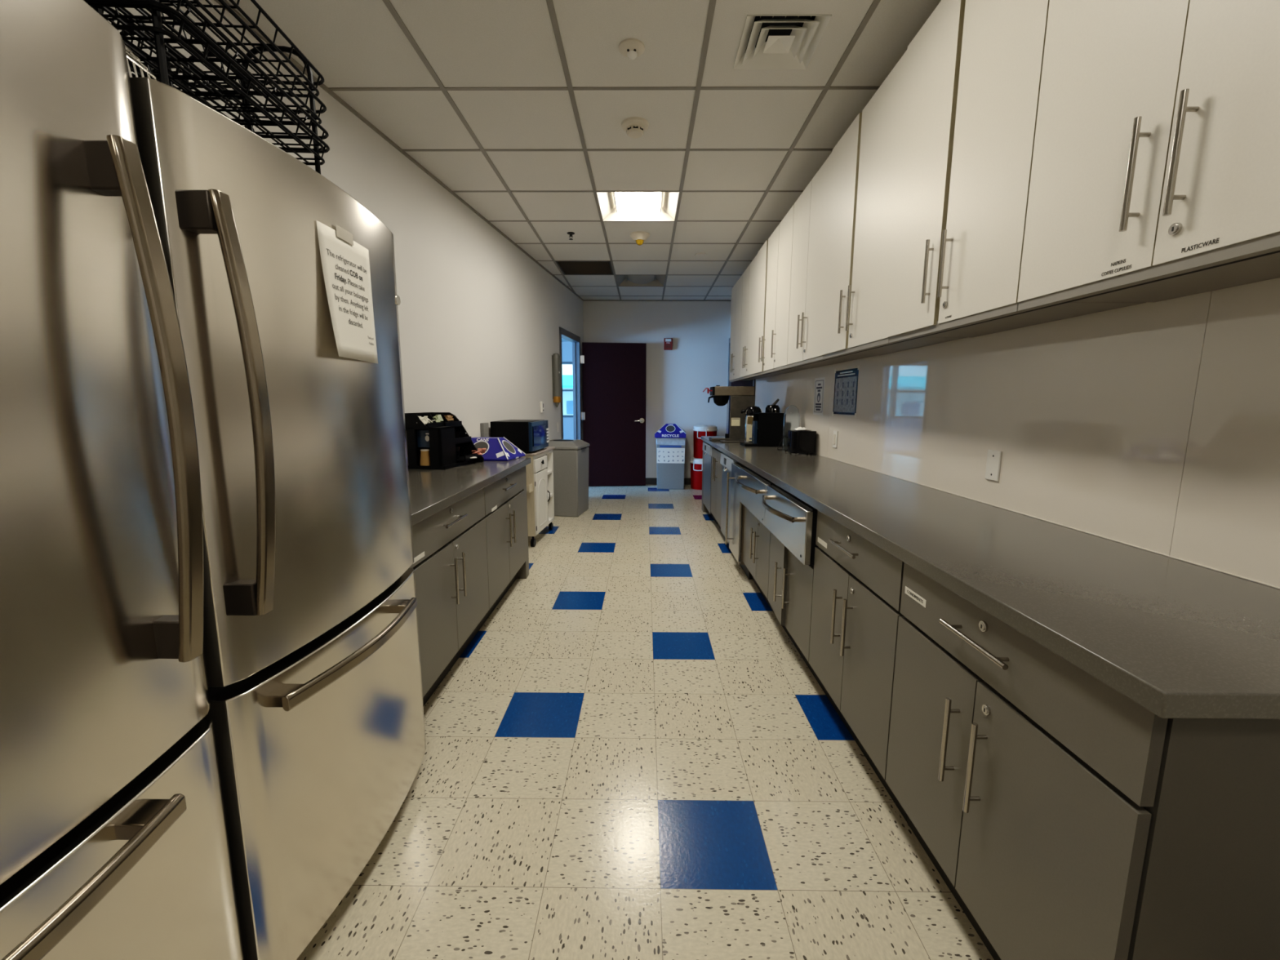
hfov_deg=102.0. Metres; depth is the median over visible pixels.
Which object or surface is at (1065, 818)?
base cabinet
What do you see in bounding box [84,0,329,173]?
wire rack
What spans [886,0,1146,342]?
upper cabinet
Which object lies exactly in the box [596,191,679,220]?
ceiling light
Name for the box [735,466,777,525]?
warming drawer
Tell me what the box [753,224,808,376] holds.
upper cabinet
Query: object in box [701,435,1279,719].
countertop
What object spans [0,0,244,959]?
refrigerator
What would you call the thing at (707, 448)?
dishwasher
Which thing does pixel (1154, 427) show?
backsplash
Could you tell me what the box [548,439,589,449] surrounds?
lid
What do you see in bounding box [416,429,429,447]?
pack
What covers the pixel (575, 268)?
ceiling vent
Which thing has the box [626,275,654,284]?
diffuser
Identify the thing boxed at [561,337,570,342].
ceiling
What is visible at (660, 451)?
sign
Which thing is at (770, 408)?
airpot
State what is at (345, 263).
paper notice
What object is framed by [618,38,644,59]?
sensor
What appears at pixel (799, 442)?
toaster
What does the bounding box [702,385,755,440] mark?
coffee brewer
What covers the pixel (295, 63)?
trim
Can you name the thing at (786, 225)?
upper cabinet
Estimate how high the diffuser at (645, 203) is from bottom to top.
0.073 m
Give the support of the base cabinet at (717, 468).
on the floor
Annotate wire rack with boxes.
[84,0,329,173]
[91,2,257,131]
[102,8,181,82]
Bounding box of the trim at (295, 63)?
[213,0,730,301]
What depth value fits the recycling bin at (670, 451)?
7.47 m
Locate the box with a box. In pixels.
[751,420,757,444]
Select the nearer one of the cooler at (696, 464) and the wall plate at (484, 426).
the wall plate at (484, 426)
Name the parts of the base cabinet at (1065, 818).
door, handle, handle, handle, drawer, door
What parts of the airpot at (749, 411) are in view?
lid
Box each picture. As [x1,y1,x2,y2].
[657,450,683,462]
[836,381,854,404]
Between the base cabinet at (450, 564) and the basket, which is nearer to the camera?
the base cabinet at (450, 564)
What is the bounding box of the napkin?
[793,426,809,430]
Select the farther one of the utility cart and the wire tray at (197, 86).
the utility cart
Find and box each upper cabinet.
[728,274,759,382]
[739,253,779,379]
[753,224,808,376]
[770,204,826,371]
[786,152,875,368]
[821,48,967,359]
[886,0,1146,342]
[1017,0,1279,311]
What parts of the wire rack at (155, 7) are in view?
frame, frame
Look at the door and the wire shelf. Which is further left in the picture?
the wire shelf
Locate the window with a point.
(567, 375)
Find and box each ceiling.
[223,0,941,300]
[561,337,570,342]
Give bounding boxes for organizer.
[404,412,484,469]
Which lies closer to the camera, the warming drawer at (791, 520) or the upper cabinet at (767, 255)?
the warming drawer at (791, 520)
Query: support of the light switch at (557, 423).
attached to the wall at (480, 321)
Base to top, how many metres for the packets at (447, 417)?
0.054 m
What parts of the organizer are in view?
panel, panel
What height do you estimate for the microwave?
0.265 m
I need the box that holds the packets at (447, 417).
[444,415,453,420]
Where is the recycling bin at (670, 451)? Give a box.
[656,437,685,489]
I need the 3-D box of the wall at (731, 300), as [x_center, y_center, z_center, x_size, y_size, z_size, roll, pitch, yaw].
[1.416,-0.651,2.922,0.120,2.934,10.003,0,9,0]
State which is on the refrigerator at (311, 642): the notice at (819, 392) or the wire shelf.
the wire shelf
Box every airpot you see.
[740,405,762,442]
[764,398,779,413]
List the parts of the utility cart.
panel, drawer, door, arched moulding, frame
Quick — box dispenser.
[551,353,560,407]
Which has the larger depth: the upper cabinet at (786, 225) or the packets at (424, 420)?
the upper cabinet at (786, 225)
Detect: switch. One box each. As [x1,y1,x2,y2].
[556,422,559,431]
[724,433,728,438]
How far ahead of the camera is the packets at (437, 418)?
3.24 m
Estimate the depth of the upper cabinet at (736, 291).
5.80 m
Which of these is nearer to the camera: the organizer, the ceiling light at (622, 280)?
the organizer
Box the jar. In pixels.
[782,404,799,449]
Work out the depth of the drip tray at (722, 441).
5.08 m
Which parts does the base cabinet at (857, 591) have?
door, handle, handle, handle, drawer, door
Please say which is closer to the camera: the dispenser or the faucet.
the faucet
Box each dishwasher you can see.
[702,441,717,524]
[720,453,738,542]
[724,462,752,579]
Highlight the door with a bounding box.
[559,326,646,485]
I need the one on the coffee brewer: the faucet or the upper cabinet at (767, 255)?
the faucet
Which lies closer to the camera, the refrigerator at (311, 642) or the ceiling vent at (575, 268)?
the refrigerator at (311, 642)
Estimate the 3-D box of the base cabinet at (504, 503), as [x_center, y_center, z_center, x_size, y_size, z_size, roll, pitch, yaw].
[-1.087,0.369,3.212,0.615,0.816,0.882,0,9,1]
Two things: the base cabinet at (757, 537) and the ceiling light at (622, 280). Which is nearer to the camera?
the base cabinet at (757, 537)
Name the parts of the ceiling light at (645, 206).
rail, rail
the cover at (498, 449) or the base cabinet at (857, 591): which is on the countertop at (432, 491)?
the cover at (498, 449)
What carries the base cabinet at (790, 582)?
on the floor
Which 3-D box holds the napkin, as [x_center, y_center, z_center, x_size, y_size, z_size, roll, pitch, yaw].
[1.234,-0.395,3.958,0.100,0.024,0.100,0,9,1]
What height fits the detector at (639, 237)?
0.092 m
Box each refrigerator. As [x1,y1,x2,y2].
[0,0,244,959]
[128,77,426,959]
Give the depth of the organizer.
3.10 m
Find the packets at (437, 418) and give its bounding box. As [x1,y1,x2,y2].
[432,414,443,422]
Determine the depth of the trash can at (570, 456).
5.67 m
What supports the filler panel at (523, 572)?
on the floor
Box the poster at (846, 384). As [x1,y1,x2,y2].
[831,365,859,417]
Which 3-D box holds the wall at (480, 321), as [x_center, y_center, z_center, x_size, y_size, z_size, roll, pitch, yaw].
[-1.496,-0.679,3.053,0.080,2.934,10.272,1,9,7]
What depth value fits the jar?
4.21 m
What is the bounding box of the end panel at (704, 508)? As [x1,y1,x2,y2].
[701,440,709,512]
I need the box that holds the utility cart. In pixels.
[522,446,555,546]
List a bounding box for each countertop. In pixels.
[408,457,530,525]
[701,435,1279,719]
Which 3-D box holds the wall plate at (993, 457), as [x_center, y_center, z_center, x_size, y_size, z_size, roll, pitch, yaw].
[1.352,-0.056,1.983,0.007,0.116,0.072,0,9,0]
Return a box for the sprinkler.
[567,231,574,239]
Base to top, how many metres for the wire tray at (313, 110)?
0.042 m
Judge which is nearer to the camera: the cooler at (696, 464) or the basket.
the basket
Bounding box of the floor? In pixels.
[296,484,994,959]
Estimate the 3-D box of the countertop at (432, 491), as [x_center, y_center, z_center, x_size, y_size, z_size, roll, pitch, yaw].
[-1.208,0.004,2.743,0.827,0.040,2.000,0,9,1]
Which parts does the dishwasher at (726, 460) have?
door, control panel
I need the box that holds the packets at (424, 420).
[417,416,435,424]
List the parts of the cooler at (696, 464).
lid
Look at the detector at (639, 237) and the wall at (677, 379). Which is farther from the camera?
the wall at (677, 379)
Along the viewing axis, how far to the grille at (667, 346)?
7.64 m
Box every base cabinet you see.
[408,488,488,706]
[476,466,526,632]
[711,447,723,528]
[742,506,777,617]
[768,532,824,692]
[808,510,906,821]
[885,562,1279,959]
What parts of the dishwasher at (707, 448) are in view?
door, control panel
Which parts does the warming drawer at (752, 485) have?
handle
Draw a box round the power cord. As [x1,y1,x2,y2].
[777,435,787,451]
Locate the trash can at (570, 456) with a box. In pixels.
[545,439,589,516]
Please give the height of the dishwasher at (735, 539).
0.800 m
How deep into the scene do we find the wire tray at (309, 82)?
1.24 m
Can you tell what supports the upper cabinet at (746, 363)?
attached to the wall at (731, 300)
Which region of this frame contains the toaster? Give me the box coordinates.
[787,430,816,454]
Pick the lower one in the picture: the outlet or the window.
the outlet
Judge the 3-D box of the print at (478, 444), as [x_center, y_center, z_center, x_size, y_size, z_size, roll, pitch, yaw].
[-1.097,-0.219,3.552,0.128,0.095,0.086,1,9,7]
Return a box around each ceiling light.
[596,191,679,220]
[616,275,665,285]
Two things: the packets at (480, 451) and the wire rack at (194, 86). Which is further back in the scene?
the packets at (480, 451)
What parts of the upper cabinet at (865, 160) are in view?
door, handle, handle, door, rail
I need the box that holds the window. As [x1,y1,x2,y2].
[562,361,573,417]
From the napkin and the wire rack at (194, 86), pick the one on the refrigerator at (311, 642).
the wire rack at (194, 86)
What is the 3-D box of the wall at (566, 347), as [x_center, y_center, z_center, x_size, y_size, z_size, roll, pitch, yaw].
[-3.029,-1.932,12.153,6.300,2.700,0.150,0,9,1]
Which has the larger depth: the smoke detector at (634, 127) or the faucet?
the faucet
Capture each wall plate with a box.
[480,422,488,437]
[985,449,1001,481]
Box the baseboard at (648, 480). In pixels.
[645,477,690,484]
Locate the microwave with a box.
[490,419,549,453]
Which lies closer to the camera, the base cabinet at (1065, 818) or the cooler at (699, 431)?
the base cabinet at (1065, 818)
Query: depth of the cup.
3.05 m
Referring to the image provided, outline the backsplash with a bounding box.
[755,277,1279,589]
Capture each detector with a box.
[621,116,648,138]
[629,231,649,245]
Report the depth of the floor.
1.68 m
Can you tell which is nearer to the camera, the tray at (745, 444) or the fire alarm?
the tray at (745, 444)
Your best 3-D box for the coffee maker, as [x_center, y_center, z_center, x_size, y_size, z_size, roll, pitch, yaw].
[1.107,-0.461,4.706,0.345,0.297,0.235,0,9,0]
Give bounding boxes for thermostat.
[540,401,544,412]
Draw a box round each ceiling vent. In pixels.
[555,261,613,275]
[701,0,873,86]
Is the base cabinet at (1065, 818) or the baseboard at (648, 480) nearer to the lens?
the base cabinet at (1065, 818)
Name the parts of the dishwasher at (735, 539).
handle, door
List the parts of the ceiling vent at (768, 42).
plate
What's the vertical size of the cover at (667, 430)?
0.197 m
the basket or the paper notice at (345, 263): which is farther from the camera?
the basket
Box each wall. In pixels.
[103,0,583,440]
[561,342,573,439]
[582,301,730,478]
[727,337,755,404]
[729,299,1279,590]
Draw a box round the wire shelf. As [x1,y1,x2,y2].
[124,44,156,80]
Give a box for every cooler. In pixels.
[689,457,702,489]
[693,425,717,458]
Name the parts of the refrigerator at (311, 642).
handle mount, handle mount, handle, door, freezer drawer, handle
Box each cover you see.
[471,436,525,461]
[654,423,686,438]
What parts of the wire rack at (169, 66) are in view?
frame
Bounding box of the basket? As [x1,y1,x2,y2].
[713,395,728,405]
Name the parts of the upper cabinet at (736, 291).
door, handle, door, rail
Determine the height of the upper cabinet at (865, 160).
1.083 m
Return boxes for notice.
[315,220,377,363]
[813,377,825,415]
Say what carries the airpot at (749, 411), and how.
on the countertop at (1176, 638)
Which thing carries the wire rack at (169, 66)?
on the refrigerator at (311, 642)
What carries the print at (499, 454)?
attached to the cover at (498, 449)
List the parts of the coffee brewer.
panel, splash panel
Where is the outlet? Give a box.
[832,431,837,448]
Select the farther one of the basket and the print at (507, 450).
the basket
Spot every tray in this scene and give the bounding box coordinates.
[99,0,326,125]
[104,2,254,99]
[145,0,324,97]
[720,440,744,442]
[739,442,757,446]
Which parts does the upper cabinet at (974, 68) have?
door, handle, handle, door, rail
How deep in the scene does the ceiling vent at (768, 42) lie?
2.16 m
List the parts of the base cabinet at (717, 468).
handle, door, handle, door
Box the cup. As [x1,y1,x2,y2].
[420,448,431,466]
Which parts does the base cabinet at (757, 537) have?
door, handle, handle, door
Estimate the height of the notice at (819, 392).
0.276 m
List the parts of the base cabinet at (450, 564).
door, drawer, handle, handle, handle, door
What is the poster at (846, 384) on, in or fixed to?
attached to the wall at (731, 300)
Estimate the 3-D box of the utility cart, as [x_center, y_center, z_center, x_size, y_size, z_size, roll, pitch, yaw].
[-1.050,0.135,4.748,0.421,0.822,0.785,1,9,5]
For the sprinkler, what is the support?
attached to the ceiling at (518, 108)
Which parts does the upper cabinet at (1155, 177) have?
door, handle, rail, handle, door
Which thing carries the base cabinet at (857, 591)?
on the floor
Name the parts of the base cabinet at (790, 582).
handle, door, handle, door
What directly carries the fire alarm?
attached to the wall at (677, 379)
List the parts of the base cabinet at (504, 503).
door, drawer, handle, handle, handle, door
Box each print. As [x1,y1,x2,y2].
[474,440,488,454]
[496,451,504,457]
[497,436,525,459]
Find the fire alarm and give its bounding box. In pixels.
[663,337,672,350]
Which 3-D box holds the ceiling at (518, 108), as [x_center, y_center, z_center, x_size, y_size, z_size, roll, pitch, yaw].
[0.035,-2.097,2.791,6.000,0.364,10.457,0,9,1]
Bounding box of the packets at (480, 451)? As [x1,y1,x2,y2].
[471,448,486,454]
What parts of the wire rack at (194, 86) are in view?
frame, frame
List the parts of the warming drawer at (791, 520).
handle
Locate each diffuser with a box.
[615,191,661,217]
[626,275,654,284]
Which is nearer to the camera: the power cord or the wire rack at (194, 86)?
the wire rack at (194, 86)
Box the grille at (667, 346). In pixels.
[665,344,671,348]
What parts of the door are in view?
handle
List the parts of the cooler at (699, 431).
lid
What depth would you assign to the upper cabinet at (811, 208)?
3.14 m
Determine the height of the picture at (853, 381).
0.148 m
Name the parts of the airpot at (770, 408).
lid, lever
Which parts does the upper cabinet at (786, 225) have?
handle, door, rail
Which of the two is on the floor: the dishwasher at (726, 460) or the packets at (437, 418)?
the dishwasher at (726, 460)
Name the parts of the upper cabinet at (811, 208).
door, handle, handle, door, rail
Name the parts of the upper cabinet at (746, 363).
handle, door, handle, door, rail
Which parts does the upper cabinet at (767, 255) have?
handle, door, handle, door, rail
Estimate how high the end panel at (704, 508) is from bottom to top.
0.823 m
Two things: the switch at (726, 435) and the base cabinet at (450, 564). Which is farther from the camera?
the switch at (726, 435)
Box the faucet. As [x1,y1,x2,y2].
[702,387,711,393]
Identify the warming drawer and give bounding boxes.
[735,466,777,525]
[761,484,817,566]
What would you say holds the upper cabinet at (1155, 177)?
attached to the wall at (731, 300)
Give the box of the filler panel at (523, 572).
[516,466,528,578]

